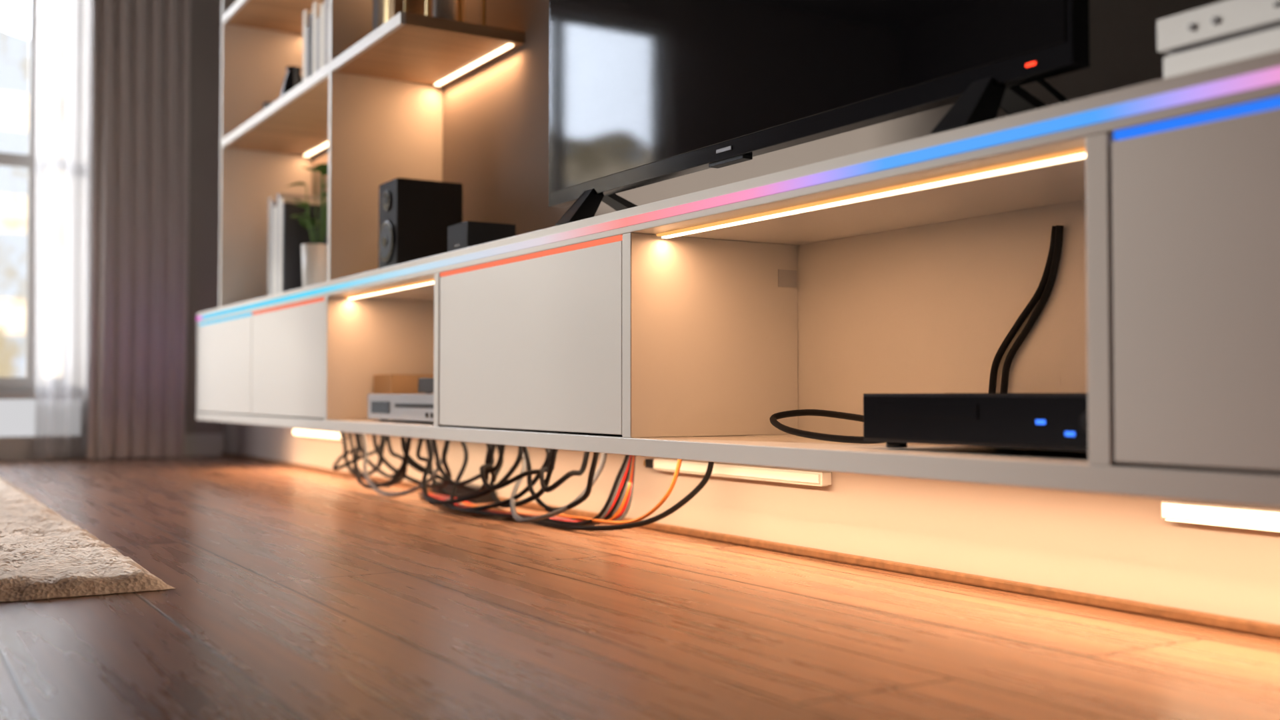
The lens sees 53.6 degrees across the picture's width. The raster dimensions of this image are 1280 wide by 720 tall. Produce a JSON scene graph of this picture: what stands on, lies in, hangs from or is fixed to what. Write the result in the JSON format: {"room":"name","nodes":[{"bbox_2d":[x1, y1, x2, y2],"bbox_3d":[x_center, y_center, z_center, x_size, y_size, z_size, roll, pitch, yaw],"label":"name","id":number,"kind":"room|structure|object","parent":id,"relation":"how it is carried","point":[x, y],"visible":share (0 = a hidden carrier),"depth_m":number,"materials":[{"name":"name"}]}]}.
{"room":"living room","nodes":[
{"label":"living room","id":0,"kind":"room"},
{"bbox_2d":[0,0,223,436],"bbox_3d":[-4.027,-0.892,4.713,4.810,2.600,0.200,1,-2,-31],"label":"wall","id":1,"kind":"structure","parent":0,"point":[17,417],"depth_m":5.82,"materials":[{"name":"beige paint"}]},
{"bbox_2d":[0,0,37,399],"bbox_3d":[-3.511,-0.906,4.952,2.520,2.120,0.170,1,-2,-31],"label":"window","id":2,"kind":"structure","parent":1,"relation":"in","point":[11,388],"depth_m":5.49,"materials":[{"name":"white paint"}]},
{"bbox_2d":[0,433,223,460],"bbox_3d":[-3.971,0.355,4.589,4.810,0.100,0.015,1,-2,-31],"label":"baseboard","id":3,"kind":"structure","parent":1,"relation":"attached to","point":[11,448],"depth_m":5.50,"materials":[{"name":"white wood"}]},
{"bbox_2d":[0,455,1279,719],"bbox_3d":[-1.917,0.347,1.223,5.010,0.060,8.300,1,-2,-31],"label":"floor","id":4,"kind":"structure","parent":0,"point":[299,594],"depth_m":1.51,"materials":[{"name":"brown wood"}]},
{"bbox_2d":[0,476,175,601],"bbox_3d":[-2.439,0.337,2.534,2.293,0.027,3.028,1,-2,-31],"label":"shag rug","id":5,"kind":"object","parent":4,"relation":"on","point":[44,555],"visible":1,"depth_m":2.00,"materials":[{"name":"beige carpet"}]},
{"bbox_2d":[431,480,494,503],"bbox_3d":[-0.480,0.354,3.413,0.055,0.040,0.300,1,-2,-31],"label":"power strip","id":6,"kind":"object","parent":4,"relation":"on","point":[487,499],"visible":0.33,"depth_m":3.34,"materials":[{"name":"black plastic"}]},
{"bbox_2d":[223,0,1279,624],"bbox_3d":[0.178,-0.949,2.536,0.100,2.600,8.300,1,-2,-31],"label":"wall","id":7,"kind":"structure","parent":0,"point":[495,115],"depth_m":2.09,"materials":[{"name":"beige paint"}]},
{"bbox_2d":[643,458,831,486],"bbox_3d":[0.166,0.210,2.404,0.025,0.024,0.580,1,-2,-31],"label":"bar","id":8,"kind":"object","parent":7,"relation":"attached to","point":[814,478],"visible":1,"depth_m":2.33,"materials":[{"name":"white paint"}]},
{"bbox_2d":[196,50,1279,507],"bbox_3d":[-0.227,-0.029,2.733,0.362,0.400,4.903,1,-2,-31],"label":"tv cabinet","id":9,"kind":"object","parent":7,"relation":"attached to","point":[676,327],"visible":0.99,"depth_m":1.88,"materials":[{"name":"paint"}]},
{"bbox_2d":[268,197,277,295],"bbox_3d":[-1.204,-0.375,4.460,0.200,0.380,0.036,1,-2,-31],"label":"book","id":10,"kind":"object","parent":9,"relation":"on","point":[271,199],"visible":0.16,"depth_m":4.41,"materials":[{"name":"white paper"}]},
{"bbox_2d":[270,201,277,295],"bbox_3d":[-1.187,-0.365,4.431,0.200,0.360,0.028,1,-2,-31],"label":"book","id":11,"kind":"object","parent":9,"relation":"on","point":[274,204],"visible":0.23,"depth_m":4.38,"materials":[{"name":"grey paper"}]},
{"bbox_2d":[273,206,277,294],"bbox_3d":[-1.168,-0.356,4.400,0.200,0.340,0.040,1,-2,-31],"label":"book","id":12,"kind":"object","parent":9,"relation":"on","point":[275,208],"visible":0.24,"depth_m":4.35,"materials":[{"name":"white paper"}]},
{"bbox_2d":[279,197,325,292],"bbox_3d":[-1.131,-0.368,4.340,0.200,0.360,0.034,1,-2,-31],"label":"book","id":13,"kind":"object","parent":9,"relation":"on","point":[283,200],"visible":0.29,"depth_m":4.29,"materials":[{"name":"white paper"}]},
{"bbox_2d":[276,192,327,293],"bbox_3d":[-1.148,-0.377,4.369,0.200,0.380,0.030,1,-2,-31],"label":"book","id":14,"kind":"object","parent":9,"relation":"on","point":[280,195],"visible":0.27,"depth_m":4.32,"materials":[{"name":"grey paper"}]},
{"bbox_2d":[282,202,327,291],"bbox_3d":[-1.116,-0.358,4.315,0.200,0.340,0.020,1,-2,-31],"label":"book","id":15,"kind":"object","parent":9,"relation":"on","point":[295,235],"visible":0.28,"depth_m":4.27,"materials":[{"name":"grey paper"}]},
{"bbox_2d":[285,163,327,287],"bbox_3d":[-1.060,-0.414,4.172,0.223,0.444,0.250,1,-2,-31],"label":"potted plant","id":16,"kind":"object","parent":9,"relation":"on","point":[314,255],"visible":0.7,"depth_m":4.13,"materials":[{"name":"green plant"}]},
{"bbox_2d":[293,428,345,439],"bbox_3d":[-1.166,0.267,4.585,0.025,0.024,0.550,1,-2,-31],"label":"light","id":17,"kind":"object","parent":9,"relation":"attached to","point":[309,433],"visible":0.84,"depth_m":4.55,"materials":[{"name":"white paint"}]},
{"bbox_2d":[218,0,523,307],"bbox_3d":[-0.906,-1.131,3.904,0.329,1.864,1.815,1,-2,-31],"label":"shelving unit","id":18,"kind":"object","parent":9,"relation":"on","point":[376,106],"visible":0.83,"depth_m":3.62,"materials":[{"name":"white paint"}]},
{"bbox_2d":[263,102,273,108],"bbox_3d":[-1.294,-0.850,4.447,0.056,0.100,0.056,1,-2,-31],"label":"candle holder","id":19,"kind":"object","parent":18,"relation":"on","point":[266,104],"visible":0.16,"depth_m":4.42,"materials":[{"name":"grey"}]},
{"bbox_2d":[280,66,302,96],"bbox_3d":[-1.173,-0.897,4.288,0.084,0.185,0.084,1,-2,-31],"label":"ceramic vase","id":20,"kind":"object","parent":18,"relation":"on","point":[293,77],"visible":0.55,"depth_m":4.26,"materials":[{"name":"black ceramic"}]},
{"bbox_2d":[305,25,308,79],"bbox_3d":[-0.995,-0.943,4.143,0.190,0.270,0.028,1,-2,-31],"label":"book","id":21,"kind":"object","parent":18,"relation":"on","point":[307,76],"visible":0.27,"depth_m":4.09,"materials":[{"name":"grey paper"}]},
{"bbox_2d":[302,9,312,81],"bbox_3d":[-1.011,-0.972,4.170,0.190,0.330,0.030,1,-2,-31],"label":"book","id":22,"kind":"object","parent":18,"relation":"on","point":[307,13],"visible":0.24,"depth_m":4.12,"materials":[{"name":"white paper"}]},
{"bbox_2d":[308,12,312,76],"bbox_3d":[-0.976,-0.959,4.112,0.190,0.300,0.040,1,-2,-31],"label":"book","id":23,"kind":"object","parent":18,"relation":"on","point":[311,16],"visible":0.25,"depth_m":4.06,"materials":[{"name":"grey paper"}]},
{"bbox_2d":[312,0,323,74],"bbox_3d":[-0.957,-0.975,4.080,0.190,0.330,0.032,1,-2,-31],"label":"book","id":24,"kind":"object","parent":18,"relation":"on","point":[317,5],"visible":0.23,"depth_m":4.03,"materials":[{"name":"white paper"}]},
{"bbox_2d":[315,15,320,71],"bbox_3d":[-0.935,-0.946,4.044,0.190,0.270,0.046,1,-2,-31],"label":"book","id":25,"kind":"object","parent":18,"relation":"on","point":[318,20],"visible":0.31,"depth_m":3.99,"materials":[{"name":"grey paper"}]},
{"bbox_2d":[320,3,323,68],"bbox_3d":[-0.913,-0.962,4.008,0.190,0.300,0.036,1,-2,-31],"label":"book","id":26,"kind":"object","parent":18,"relation":"on","point":[322,6],"visible":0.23,"depth_m":3.96,"materials":[{"name":"white paper"}]},
{"bbox_2d":[324,0,329,65],"bbox_3d":[-0.891,-0.978,3.973,0.190,0.330,0.042,1,-2,-31],"label":"book","id":27,"kind":"object","parent":18,"relation":"on","point":[326,2],"visible":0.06,"depth_m":3.92,"materials":[{"name":"grey paper"}]},
{"bbox_2d":[372,0,377,31],"bbox_3d":[-0.631,-0.956,3.479,0.200,0.260,0.040,1,-2,-31],"label":"book","id":28,"kind":"object","parent":18,"relation":"on","point":[375,2],"visible":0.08,"depth_m":3.42,"materials":[{"name":"grey paper"}]},
{"bbox_2d":[378,0,383,27],"bbox_3d":[-0.608,-0.947,3.441,0.200,0.240,0.045,1,-2,-31],"label":"book","id":29,"kind":"object","parent":18,"relation":"on","point":[381,3],"visible":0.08,"depth_m":3.39,"materials":[{"name":"beige paper"}]},
{"bbox_2d":[384,0,389,23],"bbox_3d":[-0.586,-0.957,3.405,0.200,0.260,0.035,1,-2,-31],"label":"book","id":30,"kind":"object","parent":18,"relation":"on","point":[386,2],"visible":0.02,"depth_m":3.35,"materials":[{"name":"beige paper"}]},
{"bbox_2d":[388,0,465,21],"bbox_3d":[-0.566,-0.948,3.371,0.200,0.240,0.040,1,-2,-31],"label":"book","id":31,"kind":"object","parent":18,"relation":"on","point":[416,7],"visible":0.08,"depth_m":3.33,"materials":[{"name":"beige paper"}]},
{"bbox_2d":[403,0,485,25],"bbox_3d":[-0.501,-0.988,3.247,0.162,0.312,0.162,1,-2,-31],"label":"books","id":32,"kind":"object","parent":18,"relation":"on","point":[441,9],"visible":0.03,"depth_m":3.22,"materials":[{"name":"brown"}]},
{"bbox_2d":[368,394,433,421],"bbox_3d":[-0.448,0.117,3.090,0.263,0.068,0.545,1,-2,-31],"label":"dvd player","id":33,"kind":"object","parent":9,"relation":"in","point":[382,407],"visible":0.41,"depth_m":3.05},
{"bbox_2d":[418,378,433,393],"bbox_3d":[-0.374,0.015,2.994,0.200,0.130,0.300,1,-2,-31],"label":"router","id":34,"kind":"object","parent":33,"relation":"on","point":[426,385],"visible":0.15,"depth_m":3.03,"materials":[{"name":"black plastic"}]},
{"bbox_2d":[373,374,433,419],"bbox_3d":[-0.604,0.100,3.417,0.190,0.120,0.135,1,-2,-31],"label":"cardboard box","id":35,"kind":"object","parent":9,"relation":"in","point":[390,383],"visible":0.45,"depth_m":3.34,"materials":[{"name":"beige cardboard"}]},
{"bbox_2d":[378,177,462,268],"bbox_3d":[-0.572,-0.335,3.275,0.187,0.240,0.135,1,-2,-31],"label":"speaker","id":36,"kind":"object","parent":9,"relation":"on","point":[415,215],"visible":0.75,"depth_m":3.21},
{"bbox_2d":[447,220,515,251],"bbox_3d":[-0.351,-0.263,2.804,0.116,0.070,0.110,1,-2,-31],"label":"box","id":37,"kind":"object","parent":9,"relation":"on","point":[466,234],"visible":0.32,"depth_m":2.76,"materials":[{"name":"black plastic"}]},
{"bbox_2d":[332,432,713,530],"bbox_3d":[-0.460,0.276,3.156,0.179,0.182,1.973,1,-2,-33],"label":"cable","id":38,"kind":"object","parent":9,"relation":"hanging from","point":[617,506],"visible":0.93,"depth_m":2.86,"materials":[{"name":"black plastic"}]},
{"bbox_2d":[548,0,1089,225],"bbox_3d":[0.225,-0.630,1.947,0.296,0.758,1.230,1,-2,-31],"label":"television","id":39,"kind":"object","parent":9,"relation":"on","point":[642,93],"visible":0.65,"depth_m":1.85,"materials":[{"name":"black plastic"}]},
{"bbox_2d":[769,225,1063,443],"bbox_3d":[0.378,-0.032,1.811,0.436,0.300,0.151,-1,-2,23],"label":"cable","id":40,"kind":"object","parent":9,"relation":"in","point":[1043,291],"visible":0.76,"depth_m":1.79,"materials":[{"name":"black plastic"}]},
{"bbox_2d":[863,393,1088,451],"bbox_3d":[0.503,0.076,1.552,0.272,0.070,0.403,1,-2,-31],"label":"receiver","id":41,"kind":"object","parent":9,"relation":"in","point":[1048,421],"visible":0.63,"depth_m":1.48,"materials":[{"name":"black plastic"}]},
{"bbox_2d":[1156,0,1279,78],"bbox_3d":[0.743,-0.307,1.165,0.286,0.072,0.408,1,-2,-31],"label":"electronic device","id":42,"kind":"object","parent":9,"relation":"on","point":[1226,31],"visible":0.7,"depth_m":1.21,"materials":[{"name":"white plastic"}]},
{"bbox_2d":[222,451,1279,639],"bbox_3d":[0.160,0.341,2.424,0.012,0.016,7.985,1,-2,-31],"label":"baseboard","id":43,"kind":"structure","parent":7,"relation":"attached to","point":[1219,621],"depth_m":1.90,"materials":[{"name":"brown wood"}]},
{"bbox_2d":[1160,500,1279,531],"bbox_3d":[0.921,0.178,1.167,0.025,0.024,1.000,1,-2,-31],"label":"bar","id":44,"kind":"object","parent":7,"relation":"attached to","point":[1237,516],"visible":1,"depth_m":1.52,"materials":[{"name":"white paint"}]},
{"label":"outside","id":45,"kind":"structure","parent":0,"visible":0},
{"bbox_2d":[0,0,29,377],"bbox_3d":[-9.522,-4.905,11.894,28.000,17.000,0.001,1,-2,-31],"label":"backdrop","id":46,"kind":"structure","parent":45,"point":[15,15],"depth_m":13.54,"materials":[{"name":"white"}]},
{"bbox_3d":[-1.917,-2.322,1.293,5.010,0.080,8.300,1,-2,-31],"label":"ceiling","id":47,"kind":"structure","parent":0,"visible":0},
{"bbox_2d":[34,0,93,457],"bbox_3d":[-2.412,-0.828,5.461,0.353,2.488,0.038,1,-2,-31],"label":"sheer curtain","id":48,"kind":"object","parent":47,"relation":"hanging from","point":[65,72],"visible":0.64,"depth_m":5.42,"materials":[{"name":"white fabric"}]},
{"bbox_2d":[87,0,189,458],"bbox_3d":[-2.160,-0.826,5.480,0.406,2.492,0.059,1,-2,-31],"label":"curtain","id":49,"kind":"object","parent":47,"relation":"hanging from","point":[141,100],"visible":1,"depth_m":5.47,"materials":[{"name":"beige fabric"}]}
]}

